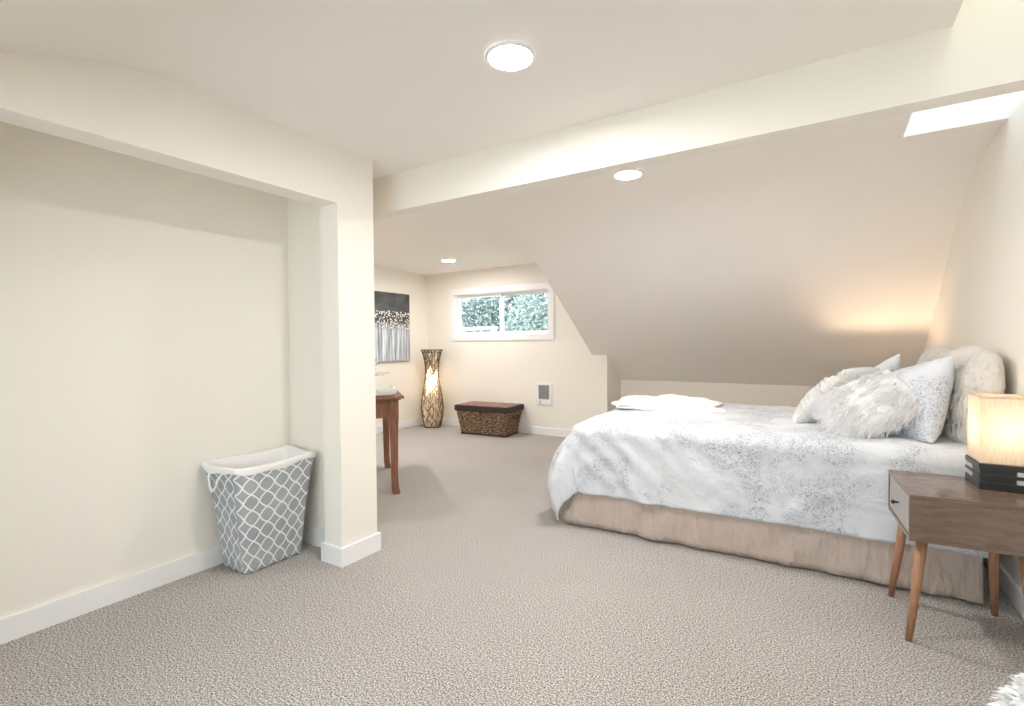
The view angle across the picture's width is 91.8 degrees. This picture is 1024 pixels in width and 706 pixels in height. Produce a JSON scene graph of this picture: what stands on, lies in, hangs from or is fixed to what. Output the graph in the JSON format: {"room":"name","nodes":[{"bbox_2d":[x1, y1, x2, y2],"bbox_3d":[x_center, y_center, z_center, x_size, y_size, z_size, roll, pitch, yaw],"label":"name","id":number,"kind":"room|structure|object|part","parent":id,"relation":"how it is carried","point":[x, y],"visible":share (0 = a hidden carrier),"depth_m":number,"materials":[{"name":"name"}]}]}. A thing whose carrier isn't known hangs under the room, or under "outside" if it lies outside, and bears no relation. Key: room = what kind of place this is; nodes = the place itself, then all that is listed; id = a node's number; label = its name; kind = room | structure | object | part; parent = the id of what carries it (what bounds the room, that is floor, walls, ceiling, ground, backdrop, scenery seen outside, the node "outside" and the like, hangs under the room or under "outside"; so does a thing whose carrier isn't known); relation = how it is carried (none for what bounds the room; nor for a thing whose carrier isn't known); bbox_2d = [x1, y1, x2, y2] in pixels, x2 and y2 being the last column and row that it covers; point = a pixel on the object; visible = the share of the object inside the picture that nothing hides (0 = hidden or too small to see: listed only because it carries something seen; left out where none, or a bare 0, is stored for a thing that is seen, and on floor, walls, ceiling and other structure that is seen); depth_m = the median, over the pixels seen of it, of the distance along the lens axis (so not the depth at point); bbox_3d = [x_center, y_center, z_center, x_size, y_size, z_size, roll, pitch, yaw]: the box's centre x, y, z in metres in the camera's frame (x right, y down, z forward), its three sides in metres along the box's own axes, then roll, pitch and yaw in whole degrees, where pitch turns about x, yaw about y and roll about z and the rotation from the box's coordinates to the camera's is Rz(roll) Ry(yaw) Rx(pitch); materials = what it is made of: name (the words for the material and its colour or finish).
{"room":"bedroom","nodes":[
{"label":"bedroom","id":0,"kind":"room"},
{"bbox_2d":[0,121,290,617],"bbox_3d":[-2.454,0.057,1.733,0.100,2.360,3.600,0,1,32],"label":"wall niche","id":1,"kind":"object","parent":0,"point":[144,306],"visible":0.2,"depth_m":2.46,"materials":[{"name":"white paint"}]},
{"bbox_2d":[0,525,324,644],"bbox_3d":[-2.176,1.185,1.642,0.474,0.105,3.500,0,1,32],"label":"baseboard","id":2,"kind":"structure","parent":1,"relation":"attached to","point":[23,623],"depth_m":2.42,"materials":[{"name":"white paint"}]},
{"bbox_2d":[0,51,376,547],"bbox_3d":[-2.953,0.043,2.608,3.160,2.365,2.945,0,1,32],"label":"wall partition","id":3,"kind":"structure","parent":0,"point":[327,188],"depth_m":2.79,"materials":[{"name":"white paint"}]},
{"bbox_2d":[321,532,380,567],"bbox_3d":[-2.177,1.147,3.731,3.076,0.105,0.292,0,1,32],"label":"baseboard","id":4,"kind":"structure","parent":3,"relation":"attached to","point":[340,557],"depth_m":2.86,"materials":[{"name":"white paint"}]},
{"bbox_2d":[374,266,427,425],"bbox_3d":[-2.420,-0.025,6.309,0.100,2.360,4.070,0,1,32],"label":"wall","id":5,"kind":"structure","parent":0,"point":[408,376],"depth_m":7.58,"materials":[{"name":"white paint"}]},
{"bbox_2d":[374,291,409,361],"bbox_3d":[-1.827,-0.376,7.116,0.036,0.995,0.980,0,1,32],"label":"canvas painting","id":6,"kind":"object","parent":5,"relation":"attached to","point":[391,310],"visible":0.58,"depth_m":7.21,"materials":[{"name":"grey fabric"}]},
{"bbox_2d":[376,418,422,433],"bbox_3d":[-2.364,1.103,6.296,0.016,0.105,3.875,0,1,32],"label":"baseboard","id":7,"kind":"structure","parent":5,"relation":"attached to","point":[414,422],"depth_m":7.50,"materials":[{"name":"white paint"}]},
{"bbox_2d":[0,0,1007,385],"bbox_3d":[-0.626,-0.355,3.313,6.175,1.619,8.040,0,1,32],"label":"ceiling","id":8,"kind":"structure","parent":0,"point":[801,260],"depth_m":2.83,"materials":[{"name":"white paint"}]},
{"bbox_2d":[441,259,455,261],"bbox_3d":[-0.833,-1.214,6.527,0.196,0.012,0.196,0,1,32],"label":"recessed light","id":9,"kind":"object","parent":8,"relation":"in","point":[442,260],"visible":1,"depth_m":6.49,"materials":[{"name":"white paint"}]},
{"bbox_2d":[485,40,535,71],"bbox_3d":[-0.006,-1.137,1.908,0.196,0.012,0.196,0,1,32],"label":"recessed light","id":10,"kind":"object","parent":8,"relation":"in","point":[507,56],"visible":1,"depth_m":1.90,"materials":[{"name":"white paint"}]},
{"bbox_2d":[489,45,531,68],"bbox_3d":[-0.006,-1.139,1.908,0.168,0.009,0.168,0,1,32],"label":"diffuser","id":11,"kind":"object","parent":10,"relation":"attached to","point":[500,56],"depth_m":1.90,"materials":[{"name":"white plastic"}]},
{"bbox_2d":[613,169,642,179],"bbox_3d":[0.758,-1.167,3.246,0.196,0.012,0.196,0,1,32],"label":"recessed light","id":12,"kind":"object","parent":8,"relation":"in","point":[629,174],"visible":0.91,"depth_m":3.23,"materials":[{"name":"white paint"}]},
{"bbox_2d":[615,171,640,178],"bbox_3d":[0.758,-1.169,3.246,0.168,0.009,0.168,0,1,32],"label":"diffuser","id":13,"kind":"object","parent":12,"relation":"attached to","point":[621,174],"depth_m":3.24,"materials":[{"name":"white plastic"}]},
{"bbox_2d":[903,90,1023,136],"bbox_3d":[2.194,-1.485,2.413,0.475,0.630,0.460,0,1,32],"label":"window","id":14,"kind":"structure","parent":8,"relation":"attached to","point":[998,107],"depth_m":2.56,"materials":[{"name":"white glass"}]},
{"bbox_2d":[954,0,1023,24],"bbox_3d":[1.494,-1.908,1.189,0.550,1.530,1.040,0,1,32],"label":"window","id":15,"kind":"structure","parent":8,"relation":"attached to","point":[970,10],"depth_m":1.71,"materials":[{"name":"white paint"}]},
{"bbox_2d":[0,424,1023,705],"bbox_3d":[-0.620,1.225,3.333,6.335,0.060,8.220,0,1,32],"label":"floor","id":16,"kind":"structure","parent":0,"point":[475,592],"depth_m":2.18,"materials":[{"name":"carpet"}]},
{"bbox_2d":[202,445,315,573],"bbox_3d":[-1.445,0.899,2.895,0.332,0.612,0.582,0,1,32],"label":"laundry hamper","id":17,"kind":"object","parent":16,"relation":"on","point":[259,498],"visible":1,"depth_m":2.77,"materials":[{"name":"grey fabric"}]},
{"bbox_3d":[-1.599,0.690,2.665,0.128,0.107,0.036,0,1,32],"label":"handle","id":18,"kind":"part","parent":17,"relation":"part of","materials":[{"name":"white fabric"}]},
{"bbox_2d":[376,386,403,493],"bbox_3d":[-1.436,0.767,4.519,0.790,0.825,1.070,-1,1,-18],"label":"writing desk","id":19,"kind":"object","parent":16,"relation":"on","point":[387,407],"visible":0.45,"depth_m":4.16,"materials":[{"name":"brown wood"}]},
{"bbox_2d":[375,385,397,395],"bbox_3d":[-1.260,0.325,4.207,0.550,0.065,0.320,-1,1,-18],"label":"tray","id":20,"kind":"object","parent":19,"relation":"on","point":[384,390],"visible":0.34,"depth_m":4.13,"materials":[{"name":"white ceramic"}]},
{"bbox_3d":[-1.279,0.774,5.053,0.083,0.791,0.083,-1,1,-18],"label":"leg","id":21,"kind":"part","parent":19,"relation":"part of","materials":[{"name":"brown wood"}]},
{"bbox_3d":[-0.991,0.787,4.185,0.083,0.791,0.083,-1,1,-18],"label":"leg","id":22,"kind":"part","parent":19,"relation":"part of","materials":[{"name":"brown wood"}]},
{"bbox_2d":[421,349,443,427],"bbox_3d":[-1.212,0.536,7.529,0.342,1.179,0.342,-1,1,-44],"label":"floor lamp","id":23,"kind":"object","parent":16,"relation":"on","point":[432,406],"visible":1,"depth_m":7.42,"materials":[{"name":"brown wicker"}]},
{"bbox_2d":[455,401,523,437],"bbox_3d":[-0.322,0.920,6.944,0.884,0.416,0.506,0,1,27],"label":"storage chest","id":24,"kind":"object","parent":16,"relation":"on","point":[495,419],"visible":1,"depth_m":6.78,"materials":[{"name":"brown wicker"}]},
{"bbox_3d":[-0.319,0.715,6.949,0.786,0.005,0.426,0,1,27],"label":"lid panel","id":25,"kind":"part","parent":24,"relation":"part of","materials":[{"name":"fabric"}]},
{"bbox_3d":[-0.319,0.758,6.950,0.846,0.080,0.486,0,1,27],"label":"lid","id":26,"kind":"part","parent":24,"relation":"part of","materials":[{"name":"brown"}]},
{"bbox_2d":[564,492,983,603],"bbox_3d":[1.702,0.831,3.569,2.181,0.685,1.661,0,1,31],"label":"bed skirt","id":27,"kind":"object","parent":16,"relation":"on","point":[947,573],"visible":0.23,"depth_m":2.76,"materials":[{"name":"beige fabric"}]},
{"bbox_2d":[547,403,987,557],"bbox_3d":[1.642,0.786,3.599,2.346,0.706,1.812,0,1,31],"label":"comforter","id":28,"kind":"object","parent":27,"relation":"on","point":[747,461],"visible":0.7,"depth_m":2.88,"materials":[{"name":"white fabric"}]},
{"bbox_2d":[611,394,727,412],"bbox_3d":[1.277,0.394,4.093,0.917,0.086,0.699,0,1,23],"label":"throw blanket","id":29,"kind":"object","parent":28,"relation":"on","point":[670,401],"visible":1,"depth_m":3.90,"materials":[{"name":"white fabric"}]},
{"bbox_2d":[792,374,853,422],"bbox_3d":[2.017,0.306,3.204,0.389,0.341,0.307,-1,1,-38],"label":"cushion","id":30,"kind":"object","parent":28,"relation":"on","point":[801,414],"visible":0.49,"depth_m":3.11,"materials":[{"name":"white fabric"}]},
{"bbox_2d":[808,370,924,438],"bbox_3d":[1.978,0.329,2.807,0.537,0.462,0.371,0,1,28],"label":"cushion","id":31,"kind":"object","parent":28,"relation":"on","point":[875,404],"visible":0.93,"depth_m":2.74,"materials":[{"name":"white fur"}]},
{"bbox_2d":[836,366,879,378],"bbox_3d":[2.286,0.299,3.330,0.450,0.430,0.272,-1,1,-16],"label":"cushion","id":32,"kind":"object","parent":27,"relation":"on","point":[857,372],"visible":0.07,"depth_m":3.20,"materials":[{"name":"white fabric"}]},
{"bbox_2d":[875,354,900,371],"bbox_3d":[2.445,0.325,3.430,0.321,0.646,0.721,0,1,13],"label":"pillow sham","id":33,"kind":"object","parent":27,"relation":"on","point":[892,364],"visible":0.16,"depth_m":3.25,"materials":[{"name":"white fabric"}]},
{"bbox_2d":[886,356,953,442],"bbox_3d":[2.252,0.293,2.819,0.261,0.564,0.669,0,1,8],"label":"pillow sham","id":34,"kind":"object","parent":27,"relation":"on","point":[932,381],"visible":0.5,"depth_m":2.57,"materials":[{"name":"white fabric"}]},
{"bbox_2d":[916,346,953,364],"bbox_3d":[2.778,0.236,3.266,0.214,0.560,0.621,0,1,29],"label":"euro pillow","id":35,"kind":"object","parent":27,"relation":"on","point":[938,352],"visible":0.13,"depth_m":3.19,"materials":[{"name":"white fabric"}]},
{"bbox_2d":[941,346,1004,444],"bbox_3d":[2.436,0.244,2.665,0.220,0.561,0.618,0,1,20],"label":"euro pillow","id":36,"kind":"object","parent":27,"relation":"on","point":[976,369],"visible":0.49,"depth_m":2.51,"materials":[{"name":"white fabric"}]},
{"bbox_2d":[888,470,1023,642],"bbox_3d":[1.927,0.889,2.154,0.455,0.620,0.450,0,1,28],"label":"nightstand","id":37,"kind":"object","parent":16,"relation":"on","point":[945,510],"visible":0.97,"depth_m":2.03,"materials":[{"name":"brown wood"}]},
{"bbox_3d":[1.865,0.979,2.396,0.042,0.433,0.096,-1,1,-24],"label":"leg","id":38,"kind":"part","parent":37,"relation":"part of","materials":[{"name":"brown wood"}]},
{"bbox_3d":[1.757,0.675,2.241,0.017,0.151,0.408,0,1,28],"label":"drawer","id":39,"kind":"part","parent":37,"relation":"part of","materials":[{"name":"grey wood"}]},
{"bbox_3d":[1.691,0.986,2.071,0.101,0.433,0.042,-1,1,-19],"label":"leg","id":40,"kind":"part","parent":37,"relation":"part of","materials":[{"name":"brown wood"}]},
{"bbox_3d":[2.167,0.980,2.236,0.042,0.432,0.082,1,1,43],"label":"leg","id":41,"kind":"part","parent":37,"relation":"part of","materials":[{"name":"brown wood"}]},
{"bbox_2d":[965,393,1023,492],"bbox_3d":[2.124,0.381,2.150,0.196,0.394,0.196,0,1,29],"label":"table lamp","id":42,"kind":"object","parent":37,"relation":"on","point":[994,458],"visible":1,"depth_m":2.09,"materials":[{"name":"black paint"}]},
{"bbox_3d":[2.123,0.326,2.149,0.184,0.280,0.184,0,1,29],"label":"lamp shade","id":43,"kind":"part","parent":42,"relation":"part of","materials":[{"name":"beige fabric"}]},
{"bbox_3d":[1.992,0.987,1.912,0.042,0.432,0.082,0,1,14],"label":"leg","id":44,"kind":"part","parent":37,"relation":"part of","materials":[{"name":"brown wood"}]},
{"bbox_2d":[985,673,1023,705],"bbox_3d":[1.247,0.954,0.949,0.507,0.545,0.506,0,1,32],"label":"stool","id":45,"kind":"object","parent":16,"relation":"on","point":[1013,695],"visible":1,"depth_m":1.10,"materials":[{"name":"white fabric"}]},
{"bbox_2d":[427,263,597,429],"bbox_3d":[-0.081,-0.058,7.201,2.897,2.360,0.140,0,1,32],"label":"wall","id":46,"kind":"structure","parent":0,"point":[505,371],"depth_m":7.04,"materials":[{"name":"white paint"}]},
{"bbox_2d":[449,282,553,340],"bbox_3d":[-0.161,-0.575,7.223,1.805,0.787,0.148,0,1,32],"label":"window","id":47,"kind":"structure","parent":46,"relation":"in","point":[455,296],"depth_m":7.23,"materials":[{"name":"white paint"}]},
{"bbox_3d":[-0.485,-0.575,7.457,0.813,0.596,0.030,0,1,32],"label":"sash","id":48,"kind":"part","parent":47,"relation":"part of","materials":[{"name":"white plastic"}]},
{"bbox_3d":[0.194,-0.573,7.066,0.833,0.596,0.030,0,1,32],"label":"sash","id":49,"kind":"part","parent":47,"relation":"part of","materials":[{"name":"glass"}]},
{"bbox_2d":[441,418,570,436],"bbox_3d":[-0.057,1.071,7.119,3.033,0.105,0.016,0,1,32],"label":"baseboard","id":50,"kind":"structure","parent":46,"relation":"attached to","point":[446,421],"depth_m":6.86,"materials":[{"name":"white paint"}]},
{"bbox_2d":[537,382,552,405],"bbox_3d":[0.439,0.560,6.781,0.250,0.310,0.037,0,1,32],"label":"wall heater","id":51,"kind":"object","parent":46,"relation":"attached to","point":[544,390],"visible":1,"depth_m":6.76,"materials":[{"name":"white plastic"}]},
{"bbox_2d":[538,385,548,398],"bbox_3d":[0.434,0.535,6.774,0.160,0.190,0.009,0,1,32],"label":"grille","id":52,"kind":"object","parent":51,"relation":"attached to","point":[543,390],"depth_m":6.77,"materials":[{"name":"grey metal"}]},
{"bbox_2d":[598,355,620,414],"bbox_3d":[1.308,0.570,6.578,0.120,1.105,0.550,0,1,32],"label":"wall","id":53,"kind":"structure","parent":0,"point":[609,382],"depth_m":6.37,"materials":[{"name":"white paint"}]},
{"bbox_2d":[621,380,813,406],"bbox_3d":[2.824,0.745,5.947,3.118,0.755,0.100,0,1,32],"label":"wall","id":54,"kind":"structure","parent":0,"point":[758,394],"depth_m":6.02,"materials":[{"name":"white paint"}]},
{"bbox_2d":[925,100,1023,588],"bbox_3d":[2.005,0.026,1.643,0.100,2.360,8.220,0,1,32],"label":"wall","id":55,"kind":"structure","parent":0,"point":[980,303],"depth_m":2.68,"materials":[{"name":"white paint"}]},
{"bbox_2d":[373,7,1023,220],"bbox_3d":[-0.679,-1.043,3.224,6.135,0.240,0.100,0,1,32],"label":"beam","id":56,"kind":"structure","parent":55,"relation":"attached to","point":[981,58],"depth_m":2.10,"materials":[{"name":"white paint"}]},
{"bbox_2d":[983,558,1023,618],"bbox_3d":[1.965,1.153,1.694,0.016,0.105,8.020,0,1,32],"label":"baseboard","id":57,"kind":"structure","parent":55,"relation":"attached to","point":[1007,583],"depth_m":2.37,"materials":[{"name":"white paint"}]},
{"label":"outside","id":58,"kind":"structure","parent":0,"visible":0},
{"bbox_3d":[8.370,3.484,22.582,40.000,0.200,33.030,0,1,32],"label":"lawn","id":59,"kind":"structure","parent":58,"visible":0},
{"bbox_2d":[461,326,497,331],"bbox_3d":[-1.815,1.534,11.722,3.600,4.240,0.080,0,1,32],"label":"fence","id":60,"kind":"object","parent":59,"relation":"on","point":[492,328],"visible":0.14,"depth_m":10.94,"materials":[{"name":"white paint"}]},
{"bbox_3d":[-1.831,-0.546,11.684,3.600,0.060,0.040,0,1,32],"label":"rail","id":61,"kind":"part","parent":60,"relation":"part of","materials":[{"name":"white paint"}]},
{"bbox_2d":[461,295,537,331],"bbox_3d":[-0.636,0.689,13.954,3.500,5.841,3.436,0,1,32],"label":"tree","id":62,"kind":"object","parent":59,"relation":"on","point":[489,311],"visible":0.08,"depth_m":13.01,"materials":[{"name":"green plant"}]},
{"bbox_2d":[504,293,547,330],"bbox_3d":[1.225,0.725,11.305,3.106,5.837,3.029,0,1,32],"label":"tree","id":63,"kind":"object","parent":59,"relation":"on","point":[540,301],"visible":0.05,"depth_m":10.82,"materials":[{"name":"green plant"}]}
]}

